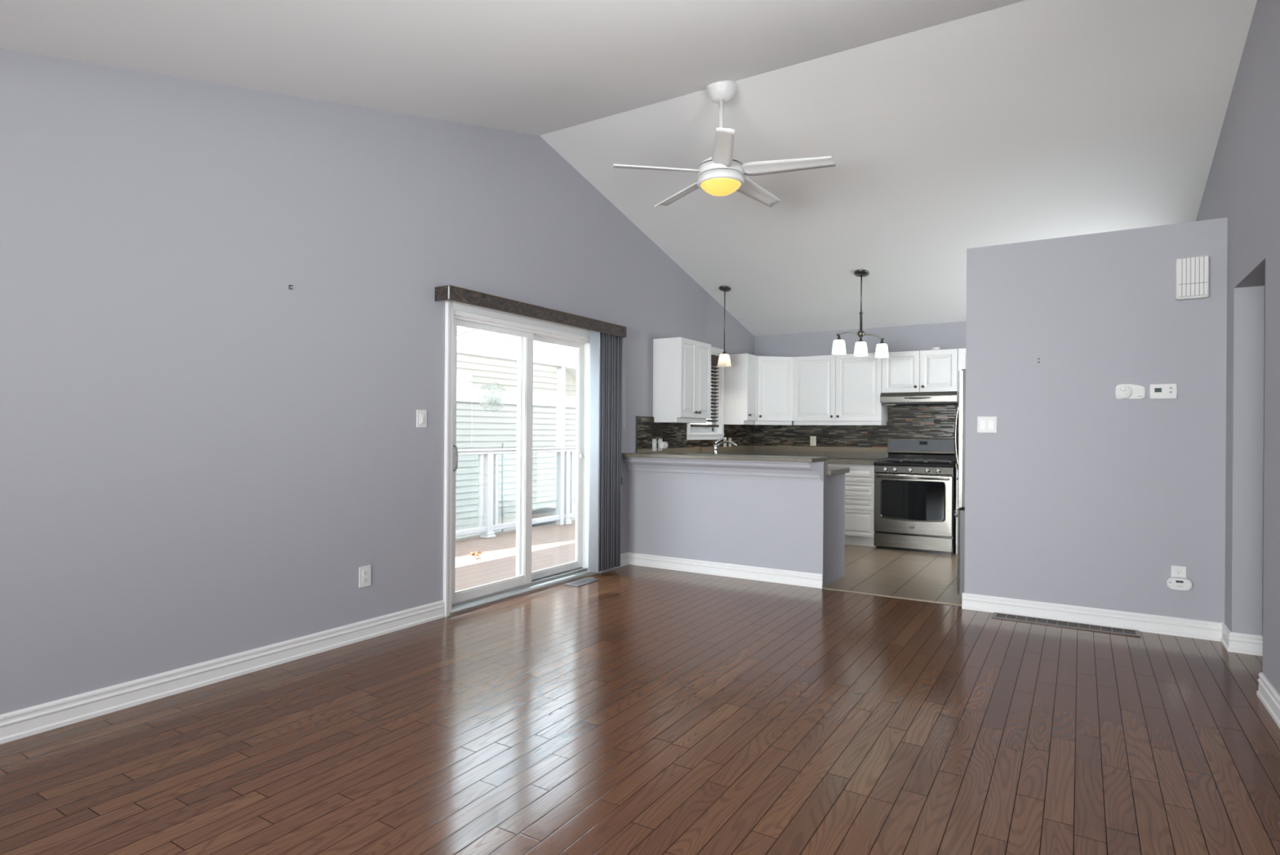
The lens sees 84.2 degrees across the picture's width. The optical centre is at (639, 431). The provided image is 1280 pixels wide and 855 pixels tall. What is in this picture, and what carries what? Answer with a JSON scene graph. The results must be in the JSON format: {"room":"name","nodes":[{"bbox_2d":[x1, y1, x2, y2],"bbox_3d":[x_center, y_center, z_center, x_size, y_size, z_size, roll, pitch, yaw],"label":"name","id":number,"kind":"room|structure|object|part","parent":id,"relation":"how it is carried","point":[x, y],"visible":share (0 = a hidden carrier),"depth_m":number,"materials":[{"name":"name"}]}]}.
{"room":"empty living room","nodes":[
{"label":"empty living room","id":0,"kind":"room"},
{"bbox_2d":[0,48,754,714],"bbox_3d":[-1.472,-0.506,4.357,0.140,3.492,11.040,0,0,32],"label":"wall","id":1,"kind":"structure","parent":0,"point":[203,455],"depth_m":3.43,"materials":[{"name":"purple paint"}]},
{"bbox_2d":[0,600,444,744],"bbox_3d":[-2.798,1.127,2.093,0.020,0.107,5.805,0,0,32],"label":"baseboard","id":2,"kind":"structure","parent":1,"relation":"attached to","point":[15,725],"depth_m":3.27,"materials":[{"name":"white paint"}]},
{"bbox_2d":[359,564,371,587],"bbox_3d":[-1.576,0.829,4.064,0.009,0.118,0.078,0,0,32],"label":"wall outlet","id":3,"kind":"object","parent":1,"relation":"attached to","point":[365,571],"visible":1,"depth_m":4.06,"materials":[{"name":"white plastic"}]},
{"bbox_2d":[362,576,368,582],"bbox_3d":[-1.575,0.849,4.062,0.004,0.031,0.037,0,0,32],"label":"receptacle","id":4,"kind":"object","parent":3,"relation":"attached to","point":[365,579],"depth_m":4.06,"materials":[{"name":"white plastic"}]},
{"bbox_2d":[362,569,368,576],"bbox_3d":[-1.574,0.809,4.062,0.004,0.031,0.037,0,0,32],"label":"receptacle","id":5,"kind":"object","parent":3,"relation":"attached to","point":[365,572],"depth_m":4.06,"materials":[{"name":"white plastic"}]},
{"bbox_2d":[416,409,426,427],"bbox_3d":[-1.355,-0.082,4.405,0.013,0.111,0.080,0,0,32],"label":"dimmer switch","id":6,"kind":"object","parent":1,"relation":"attached to","point":[421,415],"visible":1,"depth_m":4.40,"materials":[{"name":"white plastic"}]},
{"bbox_2d":[443,299,601,617],"bbox_3d":[-0.859,0.176,5.346,0.184,2.055,1.746,0,0,32],"label":"door","id":7,"kind":"structure","parent":1,"relation":"in","point":[527,330],"depth_m":5.33,"materials":[{"name":"white paint"}]},
{"bbox_3d":[-1.226,0.174,4.675,0.063,0.195,0.028,0,0,32],"label":"pull handle","id":8,"kind":"part","parent":7,"relation":"part of","materials":[{"name":"grey metal"}]},
{"bbox_2d":[477,329,507,411],"bbox_3d":[-1.017,-0.483,4.896,0.202,0.685,0.025,0,0,-12],"label":"ornament","id":9,"kind":"object","parent":7,"relation":"hanging from","point":[489,386],"visible":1,"depth_m":4.89,"materials":[{"name":"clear glass"}]},
{"bbox_3d":[-1.058,0.193,5.034,0.035,1.910,0.859,0,0,32],"label":"sliding sash","id":10,"kind":"part","parent":7,"relation":"part of","materials":[{"name":"white plastic"}]},
{"bbox_3d":[-0.710,0.195,5.702,0.035,1.910,0.804,0,0,32],"label":"fixed sash","id":11,"kind":"part","parent":7,"relation":"part of","materials":[{"name":"white plastic"}]},
{"bbox_2d":[434,284,626,337],"bbox_3d":[-0.709,-0.869,5.325,0.129,0.094,2.044,0,0,32],"label":"valance","id":12,"kind":"object","parent":1,"relation":"attached to","point":[451,292],"visible":0.98,"depth_m":5.02,"materials":[{"name":"brown wood"}]},
{"bbox_2d":[588,329,625,572],"bbox_3d":[-0.693,0.133,5.356,0.088,2.055,2.064,0,0,32],"label":"vertical blind","id":13,"kind":"object","parent":1,"relation":"attached to","point":[605,477],"visible":0.79,"depth_m":5.94,"materials":[{"name":"grey fabric"}]},
{"bbox_3d":[-0.142,-0.438,6.202,0.004,0.847,0.051,0,0,32],"label":"bead chain","id":14,"kind":"part","parent":13,"relation":"part of","materials":[{"name":"grey plastic"}]},
{"bbox_2d":[601,551,628,572],"bbox_3d":[-0.218,1.145,6.238,0.020,0.107,0.450,0,0,32],"label":"baseboard","id":15,"kind":"structure","parent":1,"relation":"attached to","point":[624,557],"depth_m":6.35,"materials":[{"name":"white paint"}]},
{"bbox_2d":[652,439,656,450],"bbox_3d":[0.142,0.126,6.797,0.013,0.115,0.070,0,0,32],"label":"wall switch","id":16,"kind":"object","parent":1,"relation":"attached to","point":[654,441],"visible":1,"depth_m":6.79,"materials":[{"name":"white plastic"}]},
{"bbox_2d":[657,438,662,450],"bbox_3d":[0.199,0.126,6.893,0.009,0.115,0.070,0,0,32],"label":"wall outlet","id":17,"kind":"object","parent":1,"relation":"attached to","point":[660,439],"visible":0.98,"depth_m":6.87,"materials":[{"name":"white plastic"}]},
{"bbox_2d":[659,441,667,448],"bbox_3d":[0.234,0.129,6.880,0.063,0.066,0.070,0,0,32],"label":"plug","id":18,"kind":"object","parent":17,"relation":"attached to","point":[662,444],"visible":1,"depth_m":6.85,"materials":[{"name":"white plastic"}]},
{"bbox_2d":[653,337,711,422],"bbox_3d":[0.435,-0.488,6.975,0.332,0.798,0.640,0,0,32],"label":"upper cabinet","id":19,"kind":"object","parent":1,"relation":"attached to","point":[682,366],"visible":1,"depth_m":6.76,"materials":[{"name":"white wood"}]},
{"bbox_3d":[0.401,-0.112,6.995,0.258,0.046,0.620,0,0,32],"label":"light rail","id":20,"kind":"part","parent":19,"relation":"part of","materials":[{"name":"white wood"}]},
{"bbox_3d":[0.459,-0.511,6.772,0.020,0.752,0.317,0,0,32],"label":"cabinet door","id":21,"kind":"part","parent":19,"relation":"part of","materials":[{"name":"white wood"}]},
{"bbox_3d":[0.628,-0.510,7.044,0.020,0.752,0.317,0,0,32],"label":"cabinet door","id":22,"kind":"part","parent":19,"relation":"part of","materials":[{"name":"white wood"}]},
{"bbox_2d":[686,346,724,439],"bbox_3d":[0.666,-0.428,7.771,0.164,1.029,0.883,0,0,32],"label":"window","id":23,"kind":"structure","parent":1,"relation":"in","point":[693,433],"depth_m":8.05,"materials":[{"name":"white paint"}]},
{"bbox_2d":[690,354,719,426],"bbox_3d":[0.693,-0.458,7.754,0.050,0.805,0.711,0,0,32],"label":"blind","id":24,"kind":"object","parent":23,"relation":"attached to","point":[714,358],"visible":0.38,"depth_m":7.96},
{"bbox_3d":[0.689,-0.068,7.755,0.048,0.025,0.707,0,0,32],"label":"rail","id":25,"kind":"part","parent":24,"relation":"part of","materials":[{"name":"white plastic"}]},
{"bbox_3d":[0.714,-0.425,7.744,0.003,0.710,0.503,0,0,32],"label":"ladder cord","id":26,"kind":"part","parent":24,"relation":"part of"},
{"bbox_3d":[0.656,-0.428,7.777,0.140,0.905,0.755,0,0,32],"label":"frame","id":27,"kind":"part","parent":23,"relation":"part of","materials":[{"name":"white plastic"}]},
{"bbox_2d":[724,353,758,424],"bbox_3d":[1.173,-0.483,8.160,0.332,0.798,0.308,0,0,32],"label":"upper cabinet","id":28,"kind":"object","parent":1,"relation":"attached to","point":[740,379],"visible":0.99,"depth_m":8.04,"materials":[{"name":"white wood"}]},
{"bbox_3d":[1.141,-0.107,8.183,0.258,0.046,0.300,0,0,32],"label":"light rail","id":29,"kind":"part","parent":28,"relation":"part of","materials":[{"name":"white wood"}]},
{"bbox_3d":[1.281,-0.505,8.093,0.020,0.752,0.305,0,0,32],"label":"cabinet door","id":30,"kind":"part","parent":28,"relation":"part of","materials":[{"name":"white wood"}]},
{"bbox_2d":[0,0,1257,336],"bbox_3d":[1.253,-1.758,2.585,6.625,1.170,11.100,0,0,32],"label":"ceiling","id":31,"kind":"structure","parent":0,"point":[948,127],"depth_m":4.30,"materials":[{"name":"white paint"}]},
{"bbox_2d":[612,80,835,207],"bbox_3d":[0.555,-1.878,4.573,1.358,0.712,1.355,0,0,32],"label":"ceiling fan","id":32,"kind":"object","parent":31,"relation":"hanging from","point":[721,174],"visible":0.99,"depth_m":4.46,"materials":[{"name":"white metal"}]},
{"bbox_3d":[0.107,-1.659,4.461,0.577,0.056,0.127,0,0,-12],"label":"blade","id":33,"kind":"part","parent":32,"relation":"part of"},
{"bbox_3d":[0.302,-1.658,4.918,0.127,0.056,0.577,0,0,-30],"label":"blade","id":34,"kind":"part","parent":32,"relation":"part of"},
{"bbox_3d":[0.518,-1.559,4.555,0.260,0.074,0.260,0,0,32],"label":"lamp shade","id":35,"kind":"part","parent":32,"relation":"part of","materials":[{"name":"yellow glass"}]},
{"bbox_3d":[0.481,-1.657,4.134,0.127,0.056,0.577,0,0,6],"label":"blade","id":36,"kind":"part","parent":32,"relation":"part of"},
{"bbox_3d":[0.797,-1.654,4.873,0.127,0.056,0.577,0,0,42],"label":"blade","id":37,"kind":"part","parent":32,"relation":"part of","materials":[{"name":"white plastic"}]},
{"bbox_3d":[0.908,-1.653,4.389,0.577,0.056,0.127,0,0,24],"label":"blade","id":38,"kind":"part","parent":32,"relation":"part of","materials":[{"name":"white plastic"}]},
{"bbox_2d":[717,285,731,366],"bbox_3d":[0.907,-1.130,7.595,0.128,0.857,0.126,0,0,32],"label":"pendant light","id":39,"kind":"object","parent":31,"relation":"hanging from","point":[724,360],"visible":1,"depth_m":7.57,"materials":[{"name":"white glass"}]},
{"bbox_3d":[0.905,-0.769,7.596,0.124,0.134,0.124,0,0,32],"label":"lamp shade","id":40,"kind":"part","parent":39,"relation":"part of","materials":[{"name":"white glass"}]},
{"bbox_3d":[0.908,-1.195,7.596,0.012,0.683,0.012,0,0,32],"label":"rod","id":41,"kind":"part","parent":39,"relation":"part of","materials":[{"name":"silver metal"}]},
{"bbox_2d":[831,269,888,358],"bbox_3d":[2.130,-1.142,6.824,0.708,0.822,0.144,0,0,-28],"label":"chandelier","id":42,"kind":"object","parent":31,"relation":"hanging from","point":[838,344],"visible":1,"depth_m":6.80,"materials":[{"name":"white glass"}]},
{"bbox_3d":[1.880,-0.801,6.690,0.118,0.136,0.118,0,0,32],"label":"lamp shade","id":43,"kind":"part","parent":42,"relation":"part of","materials":[{"name":"white glass"}]},
{"bbox_3d":[1.984,-0.927,6.746,0.272,0.048,0.022,0,0,-28],"label":"arm","id":44,"kind":"part","parent":42,"relation":"part of","materials":[{"name":"silver metal"}]},
{"bbox_3d":[2.128,-0.799,6.824,0.118,0.136,0.118,0,0,32],"label":"lamp shade","id":45,"kind":"part","parent":42,"relation":"part of","materials":[{"name":"white glass"}]},
{"bbox_3d":[2.132,-1.333,6.824,0.013,0.395,0.013,0,0,32],"label":"rod","id":46,"kind":"part","parent":42,"relation":"part of","materials":[{"name":"silver metal"}]},
{"bbox_3d":[2.274,-0.925,6.902,0.272,0.048,0.022,0,0,-28],"label":"arm","id":47,"kind":"part","parent":42,"relation":"part of","materials":[{"name":"silver metal"}]},
{"bbox_3d":[2.376,-0.797,6.958,0.118,0.136,0.118,0,0,32],"label":"lamp shade","id":48,"kind":"part","parent":42,"relation":"part of","materials":[{"name":"white glass"}]},
{"bbox_2d":[0,543,1279,854],"bbox_3d":[1.130,1.233,2.307,6.505,0.050,11.520,0,0,32],"label":"floor","id":49,"kind":"structure","parent":0,"point":[635,709],"depth_m":2.75,"materials":[{"name":"brown wood"}]},
{"bbox_2d":[564,577,599,586],"bbox_3d":[-0.457,1.194,5.629,0.130,0.006,0.295,0,0,32],"label":"floor vent","id":50,"kind":"object","parent":49,"relation":"in","point":[585,580],"visible":1,"depth_m":5.62,"materials":[{"name":"grey metal"}]},
{"bbox_2d":[827,463,875,546],"bbox_3d":[2.381,0.783,7.896,0.607,0.868,0.610,0,0,32],"label":"base cabinet","id":51,"kind":"object","parent":49,"relation":"on","point":[860,482],"visible":0.5,"depth_m":7.57,"materials":[{"name":"white wood"}]},
{"bbox_3d":[2.227,0.452,7.646,0.601,0.162,0.020,0,0,32],"label":"drawer","id":52,"kind":"part","parent":51,"relation":"part of","materials":[{"name":"white wood"}]},
{"bbox_3d":[2.225,0.758,7.646,0.601,0.145,0.020,0,0,32],"label":"drawer","id":53,"kind":"part","parent":51,"relation":"part of","materials":[{"name":"white wood"}]},
{"bbox_3d":[2.226,0.609,7.646,0.601,0.147,0.020,0,0,32],"label":"drawer","id":54,"kind":"part","parent":51,"relation":"part of","materials":[{"name":"white wood"}]},
{"bbox_3d":[2.224,0.975,7.646,0.601,0.282,0.020,0,0,32],"label":"drawer","id":55,"kind":"part","parent":51,"relation":"part of","materials":[{"name":"white wood"}]},
{"bbox_2d":[822,587,961,605],"bbox_3d":[1.841,1.210,5.210,1.015,0.005,0.026,0,0,32],"label":"trim","id":56,"kind":"structure","parent":49,"relation":"on","point":[822,588],"depth_m":5.19,"materials":[{"name":"wood"}]},
{"bbox_2d":[873,437,958,554],"bbox_3d":[2.936,0.645,7.468,0.764,1.152,0.771,0,0,32],"label":"gas stove","id":57,"kind":"object","parent":49,"relation":"on","point":[915,486],"visible":0.98,"depth_m":7.21,"materials":[{"name":"silver metal"}]},
{"bbox_3d":[2.749,0.466,7.166,0.694,0.023,0.058,0,0,32],"label":"oven handle","id":58,"kind":"part","parent":57,"relation":"part of","materials":[{"name":"silver metal"}]},
{"bbox_3d":[2.772,1.121,7.210,0.756,0.136,0.043,0,0,32],"label":"warming drawer","id":59,"kind":"part","parent":57,"relation":"part of","materials":[{"name":"silver metal"}]},
{"bbox_3d":[2.771,0.739,7.205,0.756,0.602,0.052,0,0,32],"label":"oven door","id":60,"kind":"part","parent":57,"relation":"part of","materials":[{"name":"silver metal"}]},
{"bbox_3d":[2.776,0.393,7.209,0.760,0.079,0.052,0,0,32],"label":"control panel","id":61,"kind":"part","parent":57,"relation":"part of","materials":[{"name":"silver metal"}]},
{"bbox_2d":[873,460,955,467],"bbox_3d":[2.921,0.332,7.441,0.764,0.047,0.617,0,0,32],"label":"cooktop","id":62,"kind":"object","parent":57,"relation":"in","point":[877,464],"depth_m":7.20,"materials":[{"name":"black metal"}]},
{"bbox_3d":[3.076,0.147,7.688,0.664,0.114,0.028,0,0,32],"label":"touch panel","id":63,"kind":"part","parent":57,"relation":"part of","materials":[{"name":"metal"}]},
{"bbox_3d":[2.879,0.390,7.103,0.050,0.051,0.048,0,0,32],"label":"knob","id":64,"kind":"part","parent":57,"relation":"part of","materials":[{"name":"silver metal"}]},
{"bbox_3d":[2.966,0.391,7.049,0.050,0.051,0.048,0,0,32],"label":"knob","id":65,"kind":"part","parent":57,"relation":"part of","materials":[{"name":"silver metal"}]},
{"bbox_2d":[955,467,959,554],"bbox_3d":[3.578,0.791,7.134,0.655,0.868,0.639,0,0,32],"label":"base cabinet","id":66,"kind":"object","parent":49,"relation":"on","point":[957,506],"visible":0.06,"depth_m":7.06,"materials":[{"name":"silver metal"}]},
{"bbox_2d":[953,368,965,595],"bbox_3d":[2.786,0.389,5.211,0.873,1.662,0.845,0,0,32],"label":"refrigerator","id":67,"kind":"object","parent":49,"relation":"on","point":[960,415],"visible":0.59,"depth_m":5.03,"materials":[{"name":"silver metal"}]},
{"bbox_3d":[2.458,0.602,5.414,0.079,0.025,0.754,0,0,32],"label":"drawer handle","id":68,"kind":"part","parent":67,"relation":"part of","materials":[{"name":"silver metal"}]},
{"bbox_3d":[2.434,0.027,5.387,0.086,0.711,0.026,0,0,32],"label":"door handle","id":69,"kind":"part","parent":67,"relation":"part of","materials":[{"name":"silver metal"}]},
{"bbox_3d":[2.492,0.051,5.395,0.046,0.972,0.845,0,0,32],"label":"door","id":70,"kind":"part","parent":67,"relation":"part of","materials":[{"name":"silver metal"}]},
{"bbox_3d":[2.479,0.859,5.399,0.030,0.607,0.845,0,0,32],"label":"freezer drawer","id":71,"kind":"part","parent":67,"relation":"part of","materials":[{"name":"silver metal"}]},
{"bbox_2d":[991,612,1141,636],"bbox_3d":[2.676,1.216,4.484,0.800,0.006,0.150,0,0,32],"label":"floor vent","id":72,"kind":"object","parent":49,"relation":"in","point":[995,615],"visible":1,"depth_m":4.47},
{"bbox_3d":[0.932,0.773,7.473,0.604,0.868,1.560,0,0,32],"label":"base cabinet","id":73,"kind":"object","parent":49,"relation":"on","visible":0},
{"bbox_2d":[688,449,888,475],"bbox_3d":[1.456,0.284,7.211,1.825,0.117,2.814,0,0,32],"label":"countertop","id":74,"kind":"structure","parent":73,"relation":"on","point":[833,457],"depth_m":8.19,"materials":[{"name":"stone"}]},
{"bbox_2d":[713,437,737,453],"bbox_3d":[0.905,0.177,7.509,0.284,0.239,0.088,0,0,32],"label":"kitchen faucet","id":75,"kind":"object","parent":74,"relation":"on","point":[715,446],"visible":0.86,"depth_m":7.53,"materials":[{"name":"silver metal"}]},
{"bbox_3d":[0.854,0.102,7.554,0.129,0.091,0.031,0,0,3],"label":"lever","id":76,"kind":"part","parent":75,"relation":"part of","materials":[{"name":"silver metal"}]},
{"bbox_3d":[0.906,0.151,7.492,0.265,0.119,0.030,0,0,32],"label":"spout","id":77,"kind":"part","parent":75,"relation":"part of","materials":[{"name":"silver metal"}]},
{"bbox_2d":[826,457,881,475],"bbox_3d":[1.460,0.321,7.217,1.825,0.042,2.800,0,0,32],"label":"countertop","id":78,"kind":"structure","parent":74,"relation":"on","point":[831,470],"depth_m":7.54,"materials":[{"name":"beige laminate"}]},
{"bbox_2d":[627,461,844,587],"bbox_3d":[0.813,0.717,6.211,1.795,0.978,0.590,0,0,32],"label":"wall","id":79,"kind":"structure","parent":0,"point":[783,524],"depth_m":5.86,"materials":[{"name":"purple paint"}]},
{"bbox_2d":[622,457,823,480],"bbox_3d":[0.634,0.300,5.919,1.795,0.148,0.098,0,0,32],"label":"trim","id":80,"kind":"structure","parent":79,"relation":"attached to","point":[814,471],"depth_m":5.85,"materials":[{"name":"purple paint"}]},
{"bbox_2d":[621,452,826,462],"bbox_3d":[0.649,0.211,5.972,1.763,0.032,0.383,0,0,32],"label":"countertop","id":81,"kind":"structure","parent":79,"relation":"on","point":[652,455],"depth_m":5.77,"materials":[{"name":"stone"}]},
{"bbox_2d":[628,551,822,588],"bbox_3d":[0.648,1.151,5.952,1.795,0.107,0.020,0,0,32],"label":"baseboard","id":82,"kind":"structure","parent":79,"relation":"attached to","point":[743,571],"depth_m":5.89,"materials":[{"name":"white paint"}]},
{"bbox_2d":[754,320,966,356],"bbox_3d":[3.249,0.037,7.837,4.205,2.471,0.140,0,0,32],"label":"wall","id":83,"kind":"structure","parent":0,"point":[945,335],"depth_m":8.12,"materials":[{"name":"purple paint"}]},
{"bbox_2d":[745,355,793,425],"bbox_3d":[1.531,-0.480,8.463,0.620,0.798,0.617,0,0,32],"label":"upper cabinet","id":84,"kind":"object","parent":83,"relation":"attached to","point":[775,385],"visible":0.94,"depth_m":8.26,"materials":[{"name":"white wood"}]},
{"bbox_3d":[1.522,-0.104,8.478,0.593,0.046,0.598,0,0,32],"label":"light rail","id":85,"kind":"part","parent":84,"relation":"part of","materials":[{"name":"white wood"}]},
{"bbox_2d":[635,404,958,453],"bbox_3d":[2.046,-0.038,6.869,3.185,0.785,2.774,0,0,32],"label":"backsplash","id":86,"kind":"structure","parent":83,"relation":"attached to","point":[917,421],"depth_m":8.02,"materials":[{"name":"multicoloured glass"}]},
{"bbox_2d":[809,435,816,445],"bbox_3d":[2.070,0.110,8.473,0.072,0.115,0.009,0,0,32],"label":"wall outlet","id":87,"kind":"object","parent":83,"relation":"attached to","point":[812,438],"visible":1,"depth_m":8.47,"materials":[{"name":"beige plastic"}]},
{"bbox_2d":[792,352,888,425],"bbox_3d":[2.291,-0.475,8.152,1.015,0.798,0.341,0,0,32],"label":"upper cabinet","id":88,"kind":"object","parent":83,"relation":"attached to","point":[842,389],"visible":0.95,"depth_m":8.02,"materials":[{"name":"white wood"}]},
{"bbox_3d":[2.005,-0.500,8.175,0.503,0.752,0.020,0,0,32],"label":"cabinet door","id":89,"kind":"part","parent":88,"relation":"part of","materials":[{"name":"white wood"}]},
{"bbox_3d":[2.303,-0.099,8.186,1.003,0.046,0.267,0,0,32],"label":"light rail","id":90,"kind":"part","parent":88,"relation":"part of","materials":[{"name":"white wood"}]},
{"bbox_3d":[2.436,-0.497,7.907,0.506,0.752,0.020,0,0,32],"label":"cabinet door","id":91,"kind":"part","parent":88,"relation":"part of","materials":[{"name":"white wood"}]},
{"bbox_2d":[881,348,957,392],"bbox_3d":[3.048,-0.644,7.681,0.762,0.446,0.341,0,0,32],"label":"upper cabinet","id":92,"kind":"object","parent":83,"relation":"attached to","point":[935,370],"visible":0.96,"depth_m":7.55,"materials":[{"name":"white wood"}]},
{"bbox_3d":[2.821,-0.645,7.668,0.388,0.445,0.020,0,0,32],"label":"door","id":93,"kind":"part","parent":92,"relation":"part of","materials":[{"name":"white wood"}]},
{"bbox_2d":[880,391,958,405],"bbox_3d":[3.028,-0.353,7.631,0.763,0.132,0.435,0,0,32],"label":"range hood","id":94,"kind":"object","parent":92,"relation":"attached to","point":[943,397],"visible":0.98,"depth_m":7.46,"materials":[{"name":"silver metal"}]},
{"bbox_3d":[2.896,-0.347,7.464,0.691,0.054,0.006,0,0,32],"label":"panel","id":95,"kind":"part","parent":94,"relation":"part of","materials":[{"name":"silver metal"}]},
{"bbox_2d":[930,346,940,350],"bbox_3d":[3.137,-0.883,7.519,0.095,0.034,0.095,0,0,32],"label":"puck light","id":96,"kind":"object","parent":92,"relation":"on","point":[931,348],"visible":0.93,"depth_m":7.48,"materials":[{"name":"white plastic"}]},
{"bbox_3d":[3.144,-0.642,7.466,0.368,0.445,0.020,0,0,32],"label":"door","id":97,"kind":"part","parent":92,"relation":"part of","materials":[{"name":"white wood"}]},
{"bbox_2d":[957,347,965,391],"bbox_3d":[3.758,-0.487,7.255,0.892,0.750,0.312,0,0,32],"label":"upper cabinet","id":98,"kind":"object","parent":83,"relation":"attached to","point":[961,352],"visible":0.08,"depth_m":7.34,"materials":[{"name":"white wood"}]},
{"bbox_2d":[961,217,1227,641],"bbox_3d":[2.853,-0.018,4.553,1.407,2.477,0.135,0,0,32],"label":"wall","id":99,"kind":"structure","parent":0,"point":[1082,495],"depth_m":4.47,"materials":[{"name":"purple paint"}]},
{"bbox_2d":[977,416,996,432],"bbox_3d":[2.352,-0.049,4.801,0.119,0.111,0.012,0,0,32],"label":"double switch","id":100,"kind":"object","parent":99,"relation":"attached to","point":[984,424],"visible":1,"depth_m":4.80,"materials":[{"name":"white plastic"}]},
{"bbox_2d":[1115,383,1145,399],"bbox_3d":[3.024,-0.249,4.370,0.150,0.092,0.037,0,0,32],"label":"thermostat","id":101,"kind":"object","parent":99,"relation":"attached to","point":[1128,391],"visible":1,"depth_m":4.36,"materials":[{"name":"white plastic"}]},
{"bbox_2d":[1149,383,1177,399],"bbox_3d":[3.166,-0.245,4.286,0.135,0.088,0.030,0,0,32],"label":"thermostat","id":102,"kind":"object","parent":99,"relation":"attached to","point":[1158,390],"visible":1,"depth_m":4.28,"materials":[{"name":"white plastic"}]},
{"bbox_2d":[1170,564,1186,577],"bbox_3d":[3.232,0.863,4.251,0.073,0.115,0.009,0,0,32],"label":"wall outlet","id":103,"kind":"object","parent":99,"relation":"attached to","point":[1176,571],"visible":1,"depth_m":4.25,"materials":[{"name":"white plastic"}]},
{"bbox_2d":[1174,569,1182,574],"bbox_3d":[3.231,0.843,4.249,0.035,0.030,0.004,0,0,32],"label":"receptacle","id":104,"kind":"object","parent":103,"relation":"attached to","point":[1176,571],"depth_m":4.25,"materials":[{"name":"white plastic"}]},
{"bbox_2d":[1165,577,1191,590],"bbox_3d":[3.220,0.907,4.231,0.122,0.070,0.038,0,0,32],"label":"detector","id":105,"kind":"object","parent":99,"relation":"attached to","point":[1175,583],"visible":1,"depth_m":4.22,"materials":[{"name":"white plastic"}]},
{"bbox_2d":[1175,255,1208,300],"bbox_3d":[3.278,-0.913,4.205,0.157,0.249,0.052,0,0,32],"label":"door chime","id":106,"kind":"object","parent":99,"relation":"attached to","point":[1192,273],"visible":1,"depth_m":4.18,"materials":[{"name":"white plastic"}]},
{"bbox_2d":[1195,0,1279,694],"bbox_3d":[2.213,-0.480,2.064,0.130,3.492,11.040,0,0,32],"label":"wall","id":107,"kind":"structure","parent":0,"point":[1242,185],"depth_m":3.84,"materials":[{"name":"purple paint"}]},
{"bbox_2d":[1256,671,1279,728],"bbox_3d":[1.046,1.154,0.351,0.020,0.107,6.910,0,0,32],"label":"baseboard","id":108,"kind":"structure","parent":107,"relation":"attached to","point":[1266,692],"depth_m":3.09,"materials":[{"name":"white paint"}]},
{"bbox_2d":[1220,622,1262,656],"bbox_3d":[3.399,1.171,4.007,0.150,0.107,0.245,0,0,32],"label":"baseboard","id":109,"kind":"structure","parent":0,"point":[1238,642],"depth_m":3.92,"materials":[{"name":"white paint"}]},
{"bbox_2d":[1262,285,1265,608],"bbox_3d":[3.699,0.001,3.057,1.350,2.550,4.100,0,0,32],"label":"wall","id":110,"kind":"structure","parent":0,"point":[1264,286],"depth_m":4.91,"materials":[{"name":"paint"}]},
{"label":"outside","id":111,"kind":"structure","parent":0,"visible":0},
{"bbox_2d":[455,520,575,591],"bbox_3d":[-0.293,1.273,8.717,2.405,0.050,13.500,0,0,32],"label":"deck","id":112,"kind":"object","parent":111,"point":[553,544],"visible":0.11,"depth_m":7.23,"materials":[{"name":"brown wood"}]},
{"bbox_2d":[470,551,483,558],"bbox_3d":[-1.605,1.202,6.931,0.115,0.056,0.165,0,0,32],"label":"dry leaf","id":113,"kind":"object","parent":112,"relation":"on","point":[477,553],"visible":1,"depth_m":6.93,"materials":[{"name":"orange plant"}]},
{"bbox_2d":[455,446,576,537],"bbox_3d":[-1.580,0.721,8.636,0.130,1.035,11.000,0,0,32],"label":"deck railing","id":114,"kind":"object","parent":112,"relation":"on","point":[487,522],"visible":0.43,"depth_m":8.39,"materials":[{"name":"white"}]},
{"bbox_3d":[-1.780,0.743,8.313,0.130,0.990,0.130,0,0,32],"label":"rail post","id":115,"kind":"part","parent":114,"relation":"part of","materials":[{"name":"white wood"}]},
{"bbox_3d":[-1.583,1.136,8.636,0.044,0.065,11.000,0,0,32],"label":"rail","id":116,"kind":"part","parent":114,"relation":"part of","materials":[{"name":"white wood"}]},
{"bbox_3d":[-1.576,0.234,8.636,0.090,0.060,11.000,0,0,32],"label":"rail","id":117,"kind":"part","parent":114,"relation":"part of","materials":[{"name":"white wood"}]},
{"bbox_3d":[-0.999,0.748,9.570,0.130,0.990,0.130,0,0,32],"label":"rail post","id":118,"kind":"part","parent":114,"relation":"part of","materials":[{"name":"white wood"}]},
{"bbox_2d":[457,325,576,524],"bbox_3d":[-0.760,-0.111,8.141,2.605,2.711,11.020,0,0,32],"label":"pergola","id":119,"kind":"object","parent":112,"relation":"on","point":[470,341],"visible":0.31,"depth_m":9.14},
{"bbox_3d":[-0.757,-1.241,8.133,2.605,0.451,11.000,0,0,32],"label":"roof panel","id":120,"kind":"part","parent":119,"relation":"part of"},
{"bbox_3d":[-1.062,0.188,9.471,0.080,2.110,0.080,0,0,32],"label":"post","id":121,"kind":"part","parent":119,"relation":"part of","materials":[{"name":"white wood"}]},
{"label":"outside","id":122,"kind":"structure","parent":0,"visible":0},
{"bbox_3d":[-13.318,2.206,20.058,36.215,0.200,60.000,0,0,32],"label":"ground","id":123,"kind":"structure","parent":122,"visible":0},
{"bbox_2d":[455,353,576,539],"bbox_3d":[-5.856,-0.806,9.773,4.320,5.930,19.600,0,0,32],"label":"house","id":124,"kind":"structure","parent":123,"relation":"on","point":[477,427],"depth_m":11.96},
{"bbox_2d":[532,507,571,527],"bbox_3d":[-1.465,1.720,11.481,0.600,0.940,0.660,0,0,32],"label":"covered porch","id":125,"kind":"object","parent":123,"relation":"on","point":[544,512],"visible":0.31,"depth_m":11.23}
]}

